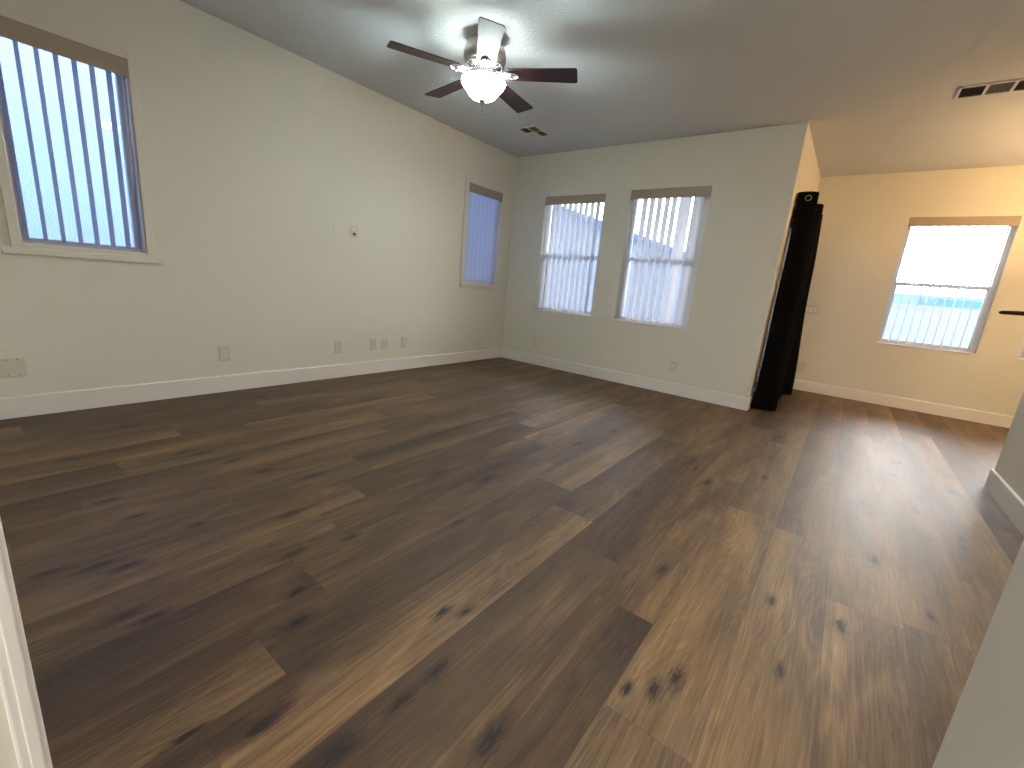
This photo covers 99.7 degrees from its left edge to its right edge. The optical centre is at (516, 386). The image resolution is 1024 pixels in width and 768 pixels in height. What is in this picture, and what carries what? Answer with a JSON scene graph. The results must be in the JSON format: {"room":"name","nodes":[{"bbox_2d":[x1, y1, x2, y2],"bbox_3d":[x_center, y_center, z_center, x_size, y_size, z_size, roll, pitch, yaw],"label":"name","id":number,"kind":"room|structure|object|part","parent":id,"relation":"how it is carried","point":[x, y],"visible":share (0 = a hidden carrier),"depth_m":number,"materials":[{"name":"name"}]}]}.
{"room":"empty living room","nodes":[
{"label":"empty living room","id":0,"kind":"room"},
{"bbox_2d":[0,689,18,767],"bbox_3d":[-2.010,-0.789,1.323,3.300,2.742,0.150,15,16,35],"label":"wall","id":1,"kind":"structure","parent":0,"point":[8,759],"depth_m":0.65,"materials":[{"name":"paint"}]},
{"bbox_2d":[0,518,52,767],"bbox_3d":[-0.680,-0.391,0.454,0.069,2.600,0.032,15,16,35],"label":"door frame","id":2,"kind":"structure","parent":1,"relation":"attached to","point":[17,681],"depth_m":0.63,"materials":[{"name":"white paint"}]},
{"bbox_2d":[0,0,516,397],"bbox_3d":[-1.737,-1.448,4.195,0.150,2.742,5.159,15,16,35],"label":"wall","id":3,"kind":"structure","parent":0,"point":[254,148],"depth_m":3.50,"materials":[{"name":"paint"}]},
{"bbox_2d":[0,357,27,377],"bbox_3d":[-3.103,-0.118,2.661,0.008,0.118,0.116,15,16,35],"label":"cover plate","id":4,"kind":"object","parent":3,"relation":"attached to","point":[9,367],"visible":1,"depth_m":2.66,"materials":[{"name":"beige plastic"}]},
{"bbox_2d":[0,7,163,263],"bbox_3d":[-2.787,-1.481,2.723,0.168,1.304,0.757,15,16,35],"label":"window","id":5,"kind":"structure","parent":3,"relation":"in","point":[19,244],"depth_m":2.81,"materials":[{"name":"white plastic"}]},
{"bbox_3d":[-2.833,-1.502,2.752,0.053,1.200,0.592,15,16,35],"label":"frame","id":6,"kind":"part","parent":5,"relation":"part of","materials":[{"name":"white plastic"}]},
{"bbox_2d":[0,16,145,248],"bbox_3d":[-2.764,-1.499,2.701,0.098,1.168,0.586,15,16,35],"label":"vertical blind","id":7,"kind":"object","parent":5,"relation":"attached to","point":[15,31],"visible":1,"depth_m":2.67,"materials":[{"name":"beige plastic"}]},
{"bbox_2d":[219,346,230,360],"bbox_3d":[-2.405,-0.273,3.563,0.010,0.125,0.078,15,16,35],"label":"wall outlet","id":8,"kind":"object","parent":3,"relation":"attached to","point":[224,351],"visible":1,"depth_m":3.56,"materials":[{"name":"beige plastic"}]},
{"bbox_2d":[0,348,501,419],"bbox_3d":[-1.744,-0.176,4.501,0.015,0.135,4.994,15,16,35],"label":"baseboard","id":9,"kind":"structure","parent":3,"relation":"attached to","point":[55,402],"depth_m":3.46,"materials":[{"name":"white paint"}]},
{"bbox_2d":[334,341,341,352],"bbox_3d":[-1.797,-0.398,4.353,0.008,0.122,0.078,15,16,35],"label":"cover plate","id":10,"kind":"object","parent":3,"relation":"attached to","point":[337,344],"visible":1,"depth_m":4.35,"materials":[{"name":"beige plastic"}]},
{"bbox_2d":[350,225,357,237],"bbox_3d":[-1.592,-1.518,4.231,0.010,0.118,0.080,15,16,35],"label":"outlet","id":11,"kind":"object","parent":3,"relation":"attached to","point":[353,228],"visible":1,"depth_m":4.23,"materials":[{"name":"beige plastic"}]},
{"bbox_2d":[370,339,376,349],"bbox_3d":[-1.547,-0.457,4.670,0.016,0.115,0.078,15,16,35],"label":"cable plate","id":12,"kind":"object","parent":3,"relation":"attached to","point":[372,341],"visible":1,"depth_m":4.67,"materials":[{"name":"beige plastic"}]},
{"bbox_2d":[382,338,387,348],"bbox_3d":[-1.456,-0.477,4.787,0.016,0.118,0.078,15,16,35],"label":"cable plate","id":13,"kind":"object","parent":3,"relation":"attached to","point":[384,340],"visible":1,"depth_m":4.79,"materials":[{"name":"beige plastic"}]},
{"bbox_2d":[401,337,406,346],"bbox_3d":[-1.299,-0.514,4.994,0.010,0.118,0.078,15,16,35],"label":"wall outlet","id":14,"kind":"object","parent":3,"relation":"attached to","point":[403,339],"visible":1,"depth_m":4.99,"materials":[{"name":"beige plastic"}]},
{"bbox_2d":[460,176,505,288],"bbox_3d":[-0.495,-1.967,5.695,0.168,1.304,0.759,15,16,35],"label":"window","id":15,"kind":"structure","parent":3,"relation":"in","point":[463,283],"depth_m":5.63,"materials":[{"name":"white plastic"}]},
{"bbox_3d":[-0.534,-1.986,5.734,0.053,1.192,0.639,15,16,35],"label":"frame","id":16,"kind":"part","parent":15,"relation":"part of","materials":[{"name":"white plastic"}]},
{"bbox_2d":[464,182,502,281],"bbox_3d":[-0.463,-1.982,5.680,0.090,1.160,0.631,15,16,35],"label":"vertical blind","id":17,"kind":"object","parent":15,"relation":"attached to","point":[484,203],"visible":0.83,"depth_m":5.68,"materials":[{"name":"beige plastic"}]},
{"bbox_2d":[0,357,1023,767],"bbox_3d":[0.851,0.709,2.044,7.615,0.001,10.350,15,16,35],"label":"floor","id":18,"kind":"structure","parent":0,"point":[500,562],"depth_m":1.65,"materials":[{"name":"wood"}]},
{"bbox_2d":[180,0,1023,176],"bbox_3d":[1.093,-2.007,1.398,7.615,0.120,10.350,15,16,35],"label":"ceiling","id":19,"kind":"structure","parent":0,"point":[876,84],"depth_m":3.18,"materials":[{"name":"white paint"}]},
{"bbox_2d":[387,16,577,114],"bbox_3d":[-0.241,-2.220,3.117,1.285,0.489,1.289,15,16,35],"label":"ceiling fan","id":20,"kind":"object","parent":19,"relation":"hanging from","point":[484,52],"visible":1,"depth_m":2.99,"materials":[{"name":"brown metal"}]},
{"bbox_3d":[-0.607,-2.216,2.896,0.495,0.030,0.153,-2,15,-27],"label":"blade","id":21,"kind":"part","parent":20,"relation":"part of","materials":[{"name":"brown wood"}]},
{"bbox_3d":[-0.523,-2.321,3.368,0.153,0.030,0.495,-8,19,-44],"label":"blade","id":22,"kind":"part","parent":20,"relation":"part of","materials":[{"name":"brown wood"}]},
{"bbox_3d":[-0.242,-2.126,3.107,0.316,0.119,0.316,15,16,35],"label":"lamp shade","id":23,"kind":"part","parent":20,"relation":"part of","materials":[{"name":"white glass"}]},
{"bbox_3d":[-0.174,-2.127,2.682,0.153,0.030,0.495,3,14,-9],"label":"blade","id":24,"kind":"part","parent":20,"relation":"part of","materials":[{"name":"white wood"}]},
{"bbox_3d":[-0.040,-2.297,3.446,0.153,0.030,0.495,12,15,26],"label":"blade","id":25,"kind":"part","parent":20,"relation":"part of","materials":[{"name":"brown wood"}]},
{"bbox_3d":[0.176,-2.177,3.022,0.495,0.030,0.153,7,13,8],"label":"blade","id":26,"kind":"part","parent":20,"relation":"part of","materials":[{"name":"brown wood"}]},
{"bbox_2d":[517,125,550,137],"bbox_3d":[0.198,-2.829,4.800,0.240,0.010,0.320,15,16,35],"label":"ceiling vent","id":27,"kind":"object","parent":19,"relation":"in","point":[534,131],"visible":1,"depth_m":4.79,"materials":[{"name":"metal"}]},
{"bbox_3d":[0.196,-2.806,4.708,0.089,0.006,0.136,15,16,35],"label":"louvre panel","id":28,"kind":"part","parent":27,"relation":"part of","materials":[{"name":"grey metal"}]},
{"bbox_3d":[0.200,-2.849,4.892,0.089,0.006,0.136,15,16,35],"label":"louvre panel","id":29,"kind":"part","parent":27,"relation":"part of","materials":[{"name":"metal"}]},
{"bbox_2d":[954,78,1023,99],"bbox_3d":[3.560,-2.101,2.998,0.735,0.010,0.215,15,16,35],"label":"ceiling vent","id":30,"kind":"object","parent":19,"relation":"in","point":[1014,85],"visible":1,"depth_m":3.11,"materials":[{"name":"metal"}]},
{"bbox_3d":[3.333,-2.159,3.165,0.128,0.006,0.164,15,16,35],"label":"louvre panel","id":31,"kind":"part","parent":30,"relation":"part of","materials":[{"name":"black metal"}]},
{"bbox_3d":[3.446,-2.129,3.081,0.116,0.006,0.183,15,16,35],"label":"louvre panel","id":32,"kind":"part","parent":30,"relation":"part of","materials":[{"name":"grey metal"}]},
{"bbox_3d":[3.560,-2.100,2.999,0.128,0.006,0.164,15,16,35],"label":"louvre panel","id":33,"kind":"part","parent":30,"relation":"part of","materials":[{"name":"black metal"}]},
{"bbox_2d":[999,310,1023,315],"bbox_3d":[5.014,-1.210,3.267,1.554,1.610,1.611,15,16,35],"label":"chandelier","id":34,"kind":"object","parent":19,"relation":"hanging from","point":[1021,313],"visible":1,"depth_m":3.84,"materials":[{"name":"metal"}]},
{"bbox_2d":[502,122,809,397],"bbox_3d":[1.196,-1.452,5.312,3.501,2.742,0.150,15,16,35],"label":"wall","id":35,"kind":"structure","parent":0,"point":[752,174],"depth_m":4.76,"materials":[{"name":"paint"}]},
{"bbox_2d":[531,337,535,344],"bbox_3d":[0.241,-0.642,6.085,0.075,0.115,0.010,15,16,35],"label":"wall outlet","id":36,"kind":"object","parent":35,"relation":"attached to","point":[533,342],"visible":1,"depth_m":6.08,"materials":[{"name":"beige plastic"}]},
{"bbox_2d":[535,203,604,316],"bbox_3d":[0.704,-1.698,5.642,0.867,1.471,0.160,15,16,35],"label":"window","id":37,"kind":"structure","parent":35,"relation":"in","point":[588,314],"depth_m":5.73,"materials":[{"name":"white plastic"}]},
{"bbox_3d":[0.625,-0.989,5.788,0.867,0.016,0.106,15,16,35],"label":"sill","id":38,"kind":"part","parent":37,"relation":"part of","materials":[{"name":"white paint"}]},
{"bbox_3d":[0.707,-1.378,5.760,0.787,0.717,0.040,15,16,35],"label":"sash","id":39,"kind":"part","parent":37,"relation":"part of","materials":[{"name":"white plastic"}]},
{"bbox_2d":[538,194,605,313],"bbox_3d":[0.689,-1.708,5.618,0.859,1.439,0.090,15,16,35],"label":"vertical blind","id":40,"kind":"object","parent":37,"relation":"attached to","point":[589,198],"visible":0.97,"depth_m":5.61,"materials":[{"name":"beige plastic"}]},
{"bbox_2d":[501,348,749,410],"bbox_3d":[1.099,-0.161,5.500,3.366,0.135,0.015,15,16,35],"label":"baseboard","id":41,"kind":"structure","parent":35,"relation":"attached to","point":[738,402],"depth_m":5.24,"materials":[{"name":"white paint"}]},
{"bbox_2d":[614,196,709,329],"bbox_3d":[1.651,-1.458,4.951,0.885,1.494,0.160,15,16,35],"label":"window","id":42,"kind":"structure","parent":35,"relation":"in","point":[707,198],"depth_m":4.85,"materials":[{"name":"white plastic"}]},
{"bbox_3d":[1.571,-0.738,5.100,0.885,0.016,0.106,15,16,35],"label":"sill","id":43,"kind":"part","parent":42,"relation":"part of","materials":[{"name":"white paint"}]},
{"bbox_3d":[1.653,-1.128,5.071,0.805,0.720,0.040,15,16,35],"label":"sash","id":44,"kind":"part","parent":42,"relation":"part of","materials":[{"name":"white plastic"}]},
{"bbox_2d":[618,186,711,325],"bbox_3d":[1.636,-1.468,4.926,0.877,1.462,0.090,15,16,35],"label":"vertical blind","id":45,"kind":"object","parent":42,"relation":"attached to","point":[699,193],"visible":0.98,"depth_m":4.88,"materials":[{"name":"beige plastic"}]},
{"bbox_2d":[669,361,676,371],"bbox_3d":[1.790,-0.231,4.958,0.080,0.118,0.010,15,16,35],"label":"wall outlet","id":46,"kind":"object","parent":35,"relation":"attached to","point":[672,367],"visible":1,"depth_m":4.95,"materials":[{"name":"beige plastic"}]},
{"bbox_2d":[751,129,820,395],"bbox_3d":[3.139,-1.240,5.148,0.150,2.742,1.891,15,16,35],"label":"wall","id":47,"kind":"structure","parent":0,"point":[809,176],"depth_m":4.48,"materials":[{"name":"paint"}]},
{"bbox_2d":[747,396,752,409],"bbox_3d":[3.042,0.051,5.336,0.015,0.135,2.026,15,16,35],"label":"baseboard","id":48,"kind":"structure","parent":47,"relation":"attached to","point":[750,397],"depth_m":4.60,"materials":[{"name":"white paint"}]},
{"bbox_2d":[752,212,793,399],"bbox_3d":[3.054,-0.896,5.171,0.110,2.050,1.550,15,16,35],"label":"door","id":49,"kind":"structure","parent":47,"relation":"in","point":[792,217],"depth_m":5.00,"materials":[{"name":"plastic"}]},
{"bbox_3d":[3.260,-1.944,4.819,0.128,0.090,1.534,15,16,35],"label":"curtain rod","id":50,"kind":"object","parent":47,"relation":"attached to","visible":0},
{"bbox_2d":[751,191,823,410],"bbox_3d":[3.143,-0.902,4.885,0.243,2.185,1.487,15,17,36],"label":"curtain","id":51,"kind":"object","parent":50,"relation":"hanging from","point":[776,378],"visible":1,"depth_m":4.48,"materials":[{"name":"black fabric"}]},
{"bbox_2d":[795,165,1023,416],"bbox_3d":[5.385,-0.949,4.763,4.264,2.742,0.150,15,16,35],"label":"wall","id":52,"kind":"structure","parent":0,"point":[866,218],"depth_m":5.22,"materials":[{"name":"paint"}]},
{"bbox_2d":[797,362,804,370],"bbox_3d":[3.899,-0.275,5.923,0.078,0.118,0.010,15,16,35],"label":"wall outlet","id":53,"kind":"object","parent":52,"relation":"attached to","point":[801,365],"visible":1,"depth_m":5.92,"materials":[{"name":"beige plastic"}]},
{"bbox_2d":[805,305,818,314],"bbox_3d":[3.928,-1.031,5.773,0.170,0.118,0.010,15,16,35],"label":"light switch","id":54,"kind":"object","parent":52,"relation":"attached to","point":[810,309],"visible":0.81,"depth_m":5.76,"materials":[{"name":"beige plastic"}]},
{"bbox_2d":[793,379,1013,427],"bbox_3d":[5.222,0.326,4.999,3.964,0.135,0.015,15,16,35],"label":"baseboard","id":55,"kind":"structure","parent":52,"relation":"attached to","point":[983,417],"depth_m":5.29,"materials":[{"name":"white paint"}]},
{"bbox_2d":[875,224,1015,354],"bbox_3d":[4.958,-1.184,5.045,0.896,1.491,0.160,15,16,35],"label":"window","id":56,"kind":"structure","parent":52,"relation":"in","point":[954,349],"depth_m":5.06,"materials":[{"name":"white plastic"}]},
{"bbox_3d":[4.878,-0.466,5.193,0.896,0.016,0.106,15,16,35],"label":"sill","id":57,"kind":"part","parent":56,"relation":"part of","materials":[{"name":"white paint"}]},
{"bbox_3d":[4.960,-0.856,5.165,0.816,0.720,0.040,15,16,35],"label":"sash","id":58,"kind":"part","parent":56,"relation":"part of","materials":[{"name":"white plastic"}]},
{"bbox_2d":[881,216,1020,350],"bbox_3d":[4.943,-1.194,5.020,0.888,1.459,0.090,15,16,35],"label":"vertical blind","id":59,"kind":"object","parent":56,"relation":"attached to","point":[978,221],"visible":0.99,"depth_m":4.95,"materials":[{"name":"beige plastic"}]},
{"bbox_2d":[1016,339,1023,360],"bbox_3d":[5.917,-0.932,4.346,0.896,1.491,0.160,15,16,35],"label":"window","id":60,"kind":"structure","parent":52,"relation":"in","point":[1019,357],"depth_m":4.75,"materials":[{"name":"white plastic"}]},
{"bbox_2d":[932,540,1023,767],"bbox_3d":[0.754,-0.157,-0.297,0.830,2.742,1.690,15,16,35],"label":"wall","id":61,"kind":"structure","parent":0,"point":[985,729],"depth_m":0.73,"materials":[{"name":"paint"}]},
{"bbox_2d":[995,391,1023,500],"bbox_3d":[3.395,-0.168,0.737,2.450,2.742,3.135,15,16,35],"label":"wall","id":62,"kind":"structure","parent":0,"point":[1010,463],"depth_m":2.75,"materials":[{"name":"paint"}]},
{"bbox_2d":[984,469,1023,536],"bbox_3d":[2.312,0.839,1.753,0.015,0.135,3.150,15,16,35],"label":"baseboard","id":63,"kind":"structure","parent":62,"relation":"attached to","point":[1002,493],"depth_m":2.63,"materials":[{"name":"white paint"}]},
{"label":"outside","id":64,"kind":"structure","parent":0,"visible":0},
{"bbox_3d":[3.157,-0.245,7.719,28.000,0.130,32.000,15,16,35],"label":"ground","id":65,"kind":"structure","parent":64,"visible":0},
{"bbox_2d":[0,36,132,246],"bbox_3d":[-5.939,-4.040,4.543,4.500,7.120,13.600,15,16,35],"label":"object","id":66,"kind":"structure","parent":65,"relation":"on","point":[7,57],"depth_m":4.14,"materials":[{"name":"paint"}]},
{"bbox_2d":[547,276,678,320],"bbox_3d":[0.174,-2.369,12.062,9.400,1.470,0.200,15,16,35],"label":"wall","id":67,"kind":"structure","parent":65,"relation":"on","point":[592,280],"depth_m":10.17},
{"bbox_2d":[550,205,684,285],"bbox_3d":[1.412,-4.384,15.380,11.500,4.060,5.600,15,16,35],"label":"house","id":68,"kind":"structure","parent":65,"relation":"on","point":[635,237],"depth_m":11.70,"materials":[{"name":"paint"}]},
{"bbox_2d":[883,303,979,347],"bbox_3d":[7.890,-0.237,6.078,10.620,1.430,0.200,15,16,35],"label":"wall","id":69,"kind":"structure","parent":65,"relation":"on","point":[958,335],"depth_m":6.86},
{"bbox_2d":[893,293,983,309],"bbox_3d":[12.274,-0.960,10.084,10.600,1.740,5.050,15,16,35],"label":"house","id":70,"kind":"structure","parent":65,"relation":"on","point":[968,304],"depth_m":9.24,"materials":[{"name":"blue paint"}]}
]}

